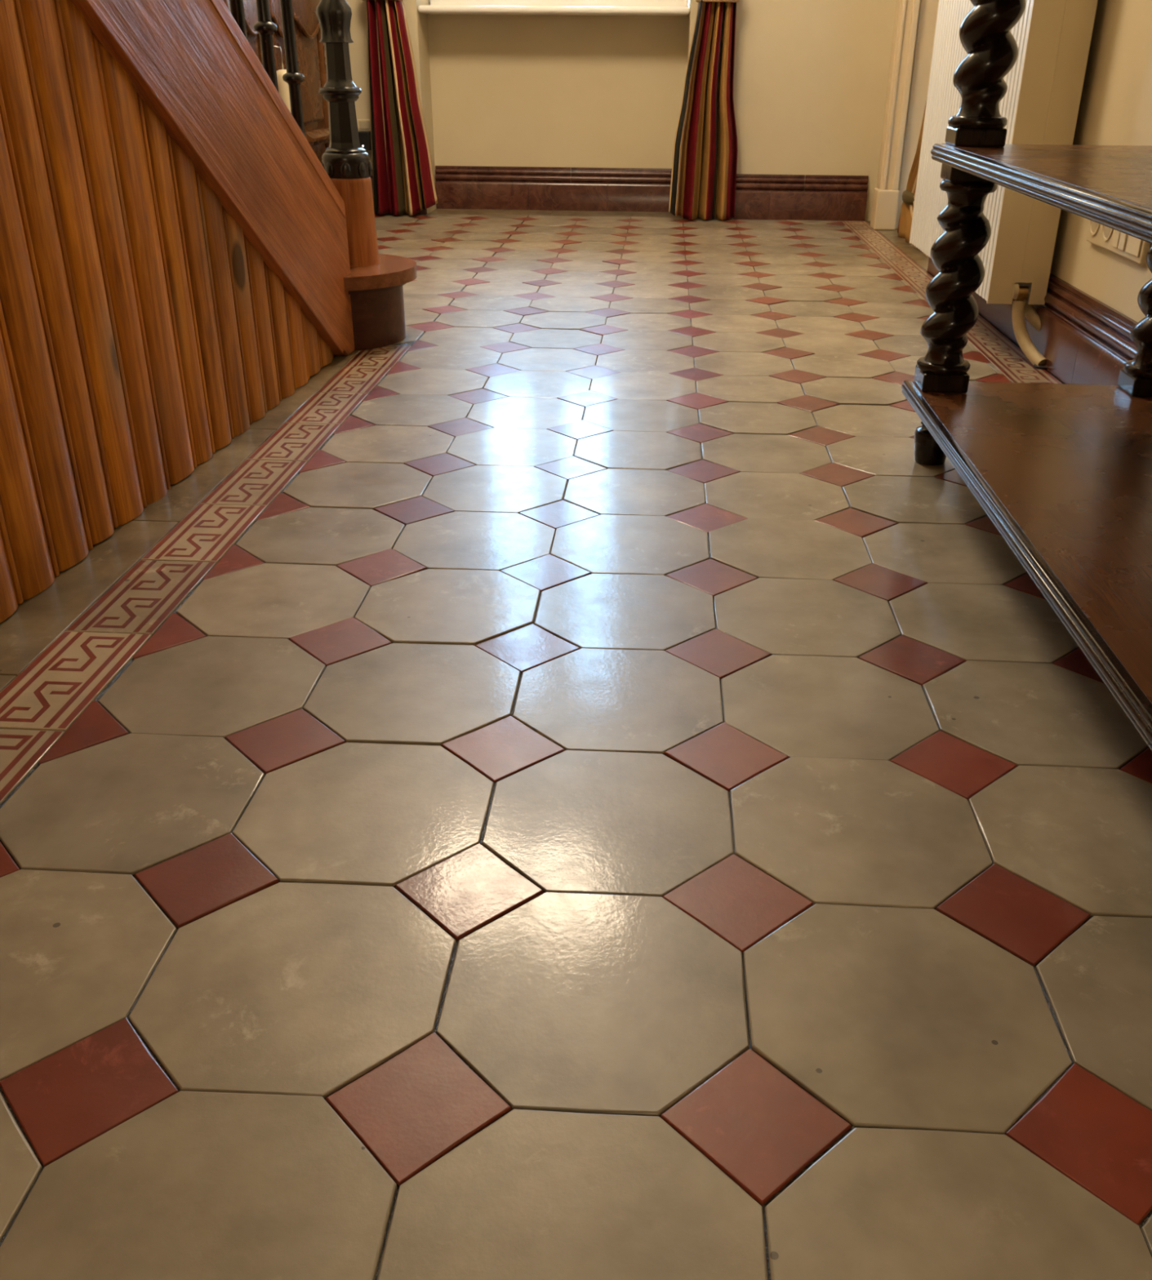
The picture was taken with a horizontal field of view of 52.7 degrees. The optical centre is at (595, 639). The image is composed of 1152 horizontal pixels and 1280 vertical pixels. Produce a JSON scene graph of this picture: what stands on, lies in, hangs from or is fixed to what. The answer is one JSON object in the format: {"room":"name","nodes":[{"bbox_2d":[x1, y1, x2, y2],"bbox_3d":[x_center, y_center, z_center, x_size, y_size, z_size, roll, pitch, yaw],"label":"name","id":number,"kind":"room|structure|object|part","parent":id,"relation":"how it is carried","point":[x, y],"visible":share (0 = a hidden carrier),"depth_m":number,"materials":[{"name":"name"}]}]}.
{"room":"entrance hallway","nodes":[
{"label":"entrance hallway","id":0,"kind":"room"},
{"bbox_2d":[0,208,1151,1279],"bbox_3d":[-0.009,-0.126,1.556,2.385,0.062,7.115,2,27,3],"label":"floor","id":1,"kind":"structure","parent":0,"point":[566,788],"depth_m":0.94,"materials":[{"name":"grey tile"}]},
{"bbox_2d":[0,0,417,622],"bbox_3d":[-0.831,-1.050,0.914,0.760,2.158,2.968,2,27,3],"label":"staircase","id":2,"kind":"structure","parent":1,"relation":"on","point":[179,259],"depth_m":1.56,"materials":[{"name":"brown wood"}]},
{"bbox_3d":[-0.635,-0.830,0.816,0.117,0.087,3.134,2,-7,3],"label":"stringer moulding","id":3,"kind":"part","parent":2,"relation":"part of","materials":[{"name":"brown wood"}]},
{"bbox_3d":[-0.515,-1.352,2.237,0.067,0.363,0.067,13,29,23],"label":"acanthus bulb","id":4,"kind":"part","parent":2,"relation":"part of","materials":[{"name":"metal"}]},
{"bbox_3d":[-0.518,-0.993,2.417,0.098,0.057,0.098,2,27,3],"label":"newel post","id":5,"kind":"part","parent":2,"relation":"part of","materials":[{"name":"metal"}]},
{"bbox_3d":[-0.770,-0.782,2.513,0.727,0.011,0.296,2,27,3],"label":"cove moulding","id":6,"kind":"part","parent":2,"relation":"part of","materials":[{"name":"brown wood"}]},
{"bbox_2d":[901,0,1151,751],"bbox_3d":[0.641,-0.382,1.134,0.401,0.785,1.167,2,27,3],"label":"tiered stand","id":7,"kind":"object","parent":1,"relation":"on","point":[1062,472],"visible":1,"depth_m":1.45,"materials":[{"name":"brown wood"}]},
{"bbox_2d":[345,0,896,221],"bbox_3d":[0.053,-3.018,4.084,2.085,2.950,0.400,2,27,3],"label":"wall","id":8,"kind":"structure","parent":0,"point":[811,77],"depth_m":4.45,"materials":[{"name":"paint"}]},
{"bbox_2d":[356,119,370,130],"bbox_3d":[-0.879,-1.965,4.438,0.056,0.040,0.014,2,27,3],"label":"wall socket","id":9,"kind":"object","parent":8,"relation":"attached to","point":[362,124],"visible":0.76,"depth_m":4.43,"materials":[{"name":"plastic"}]},
{"bbox_2d":[358,130,371,152],"bbox_3d":[-0.887,-1.808,4.498,0.055,0.292,0.049,2,27,3],"label":"power adapter","id":10,"kind":"object","parent":9,"relation":"attached to","point":[365,142],"visible":0.59,"depth_m":4.43,"materials":[{"name":"plastic"}]},
{"bbox_2d":[369,168,426,214],"bbox_3d":[-0.835,-1.748,4.537,0.345,0.161,0.027,2,27,3],"label":"baseboard","id":11,"kind":"structure","parent":8,"relation":"attached to","point":[424,211],"depth_m":4.55,"materials":[{"name":"brown wood"}]},
{"bbox_3d":[-0.834,-1.795,4.516,0.345,0.058,0.022,2,27,3],"label":"plinth moulding","id":12,"kind":"part","parent":11,"relation":"part of","materials":[{"name":"brown wood"}]},
{"bbox_2d":[362,0,437,215],"bbox_3d":[-0.617,-2.718,3.971,0.487,2.394,0.102,2,27,3],"label":"window curtain","id":13,"kind":"object","parent":8,"relation":"hanging from","point":[403,180],"visible":0.99,"depth_m":4.35,"materials":[{"name":"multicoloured fabric"}]},
{"bbox_2d":[435,165,671,212],"bbox_3d":[-0.149,-1.818,4.688,0.995,0.161,0.027,2,27,3],"label":"baseboard","id":14,"kind":"structure","parent":8,"relation":"attached to","point":[456,187],"depth_m":4.68,"materials":[{"name":"brown wood"}]},
{"bbox_3d":[-0.372,-1.872,4.678,0.547,0.058,0.022,2,27,3],"label":"moulding","id":15,"kind":"part","parent":14,"relation":"part of","materials":[{"name":"brown wood"}]},
{"bbox_3d":[0.125,-1.856,4.654,0.447,0.058,0.022,2,27,3],"label":"moulding","id":16,"kind":"part","parent":14,"relation":"part of","materials":[{"name":"brown wood"}]},
{"bbox_2d":[417,0,690,16],"bbox_3d":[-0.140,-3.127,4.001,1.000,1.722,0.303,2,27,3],"label":"windowsill","id":17,"kind":"structure","parent":8,"relation":"in","point":[554,7],"depth_m":4.28,"materials":[{"name":"white paint"}]},
{"bbox_2d":[668,0,739,220],"bbox_3d":[0.303,-2.689,3.928,0.481,2.394,0.094,2,27,4],"label":"window curtain","id":18,"kind":"object","parent":8,"relation":"hanging from","point":[703,184],"visible":1,"depth_m":4.30,"materials":[{"name":"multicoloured fabric"}]},
{"bbox_2d":[683,173,868,221],"bbox_3d":[0.689,-1.699,4.464,0.697,0.161,0.027,2,27,3],"label":"baseboard","id":19,"kind":"structure","parent":8,"relation":"attached to","point":[757,196],"depth_m":4.45,"materials":[{"name":"brown wood"}]},
{"bbox_3d":[0.570,-1.750,4.449,0.457,0.058,0.022,2,27,3],"label":"moulding","id":20,"kind":"part","parent":19,"relation":"part of","materials":[{"name":"brown wood"}]},
{"bbox_3d":[0.918,-1.739,4.433,0.239,0.058,0.022,2,27,3],"label":"moulding","id":21,"kind":"part","parent":19,"relation":"part of","materials":[{"name":"brown wood"}]},
{"bbox_2d":[876,0,1151,322],"bbox_3d":[1.048,-1.437,0.943,0.300,2.950,7.310,2,27,3],"label":"wall","id":22,"kind":"structure","parent":0,"point":[1115,108],"depth_m":2.11,"materials":[{"name":"paint"}]},
{"bbox_2d":[870,0,938,230],"bbox_3d":[1.202,-2.473,3.784,0.358,2.160,0.092,2,27,3],"label":"door frame","id":23,"kind":"structure","parent":22,"relation":"in","point":[915,20],"depth_m":4.07,"materials":[{"name":"beige paint"}]},
{"bbox_3d":[1.046,-2.526,3.739,0.014,2.025,0.023,2,27,3],"label":"casing moulding","id":24,"kind":"part","parent":23,"relation":"part of","materials":[{"name":"beige paint"}]},
{"bbox_3d":[1.066,-2.539,3.764,0.068,2.025,0.065,2,27,3],"label":"casing moulding","id":25,"kind":"part","parent":23,"relation":"part of","materials":[{"name":"beige paint"}]},
{"bbox_3d":[1.085,-2.524,3.735,0.022,2.025,0.028,2,27,3],"label":"casing moulding","id":26,"kind":"part","parent":23,"relation":"part of","materials":[{"name":"beige paint"}]},
{"bbox_2d":[897,96,927,257],"bbox_3d":[1.063,-2.192,3.341,0.056,2.046,0.790,2,27,3],"label":"door","id":27,"kind":"structure","parent":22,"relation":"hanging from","point":[908,196],"depth_m":3.90,"materials":[{"name":"beige wood"}]},
{"bbox_2d":[909,0,1097,368],"bbox_3d":[0.901,-1.345,2.495,0.134,1.306,0.986,2,27,3],"label":"radiator","id":28,"kind":"object","parent":22,"relation":"attached to","point":[1040,104],"visible":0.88,"depth_m":2.34,"materials":[{"name":"metal"}]},
{"bbox_3d":[0.847,-1.422,2.522,0.020,1.185,0.867,2,27,3],"label":"panel","id":29,"kind":"part","parent":28,"relation":"part of","materials":[{"name":"metal"}]},
{"bbox_2d":[927,257,1137,385],"bbox_3d":[0.830,0.112,0.849,0.027,0.161,5.694,2,27,3],"label":"baseboard","id":30,"kind":"structure","parent":22,"relation":"attached to","point":[1082,340],"depth_m":2.21,"materials":[{"name":"brown wood"}]},
{"bbox_3d":[0.929,-0.684,2.326,0.022,0.058,0.804,2,27,3],"label":"moulding","id":31,"kind":"part","parent":30,"relation":"part of","materials":[{"name":"brown wood"}]},
{"bbox_3d":[0.883,-0.327,1.612,0.022,0.058,0.794,2,27,3],"label":"moulding","id":32,"kind":"part","parent":30,"relation":"part of","materials":[{"name":"brown wood"}]},
{"bbox_2d":[1085,220,1150,264],"bbox_3d":[0.920,-0.726,2.049,0.014,0.082,0.287,2,27,3],"label":"strip","id":33,"kind":"object","parent":22,"relation":"attached to","point":[1134,249],"visible":0.34,"depth_m":2.03,"materials":[{"name":"plastic"}]},
{"bbox_2d":[1088,220,1113,240],"bbox_3d":[0.920,-0.757,2.113,0.003,0.054,0.125,2,27,3],"label":"outlet","id":34,"kind":"object","parent":33,"relation":"attached to","point":[1097,232],"depth_m":2.12,"materials":[{"name":"plastic"}]},
{"bbox_3d":[-1.283,-1.511,1.053,0.200,2.950,7.310,2,27,3],"label":"wall","id":35,"kind":"structure","parent":0,"visible":0},
{"bbox_2d":[222,0,329,164],"bbox_3d":[-1.000,-2.313,3.552,0.074,2.050,1.080,2,27,3],"label":"door","id":36,"kind":"structure","parent":35,"relation":"in","point":[310,52],"depth_m":3.98,"materials":[{"name":"brown wood"}]},
{"bbox_3d":[-1.024,-2.228,3.209,0.012,1.515,0.150,2,27,3],"label":"panel","id":37,"kind":"part","parent":36,"relation":"part of","materials":[{"name":"brown wood"}]},
{"bbox_3d":[-1.007,-2.360,3.473,0.012,1.515,0.120,2,27,3],"label":"panel","id":38,"kind":"part","parent":36,"relation":"part of","materials":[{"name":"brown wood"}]},
{"bbox_2d":[273,45,290,111],"bbox_3d":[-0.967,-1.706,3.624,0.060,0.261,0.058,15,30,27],"label":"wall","id":39,"kind":"structure","parent":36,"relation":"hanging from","point":[283,89],"depth_m":3.59,"materials":[{"name":"paint"}]},
{"bbox_3d":[-0.989,-2.500,3.754,0.012,1.515,0.270,2,27,3],"label":"panel","id":40,"kind":"part","parent":36,"relation":"part of","materials":[{"name":"brown wood"}]},
{"bbox_3d":[-0.977,-1.786,4.111,0.047,0.028,0.322,2,27,3],"label":"panel moulding","id":41,"kind":"part","parent":36,"relation":"part of","materials":[{"name":"brown wood"}]},
{"bbox_3d":[-0.987,-1.776,4.116,0.028,0.045,0.330,2,27,3],"label":"lock rail","id":42,"kind":"part","parent":36,"relation":"part of","materials":[{"name":"brown wood"}]}
]}

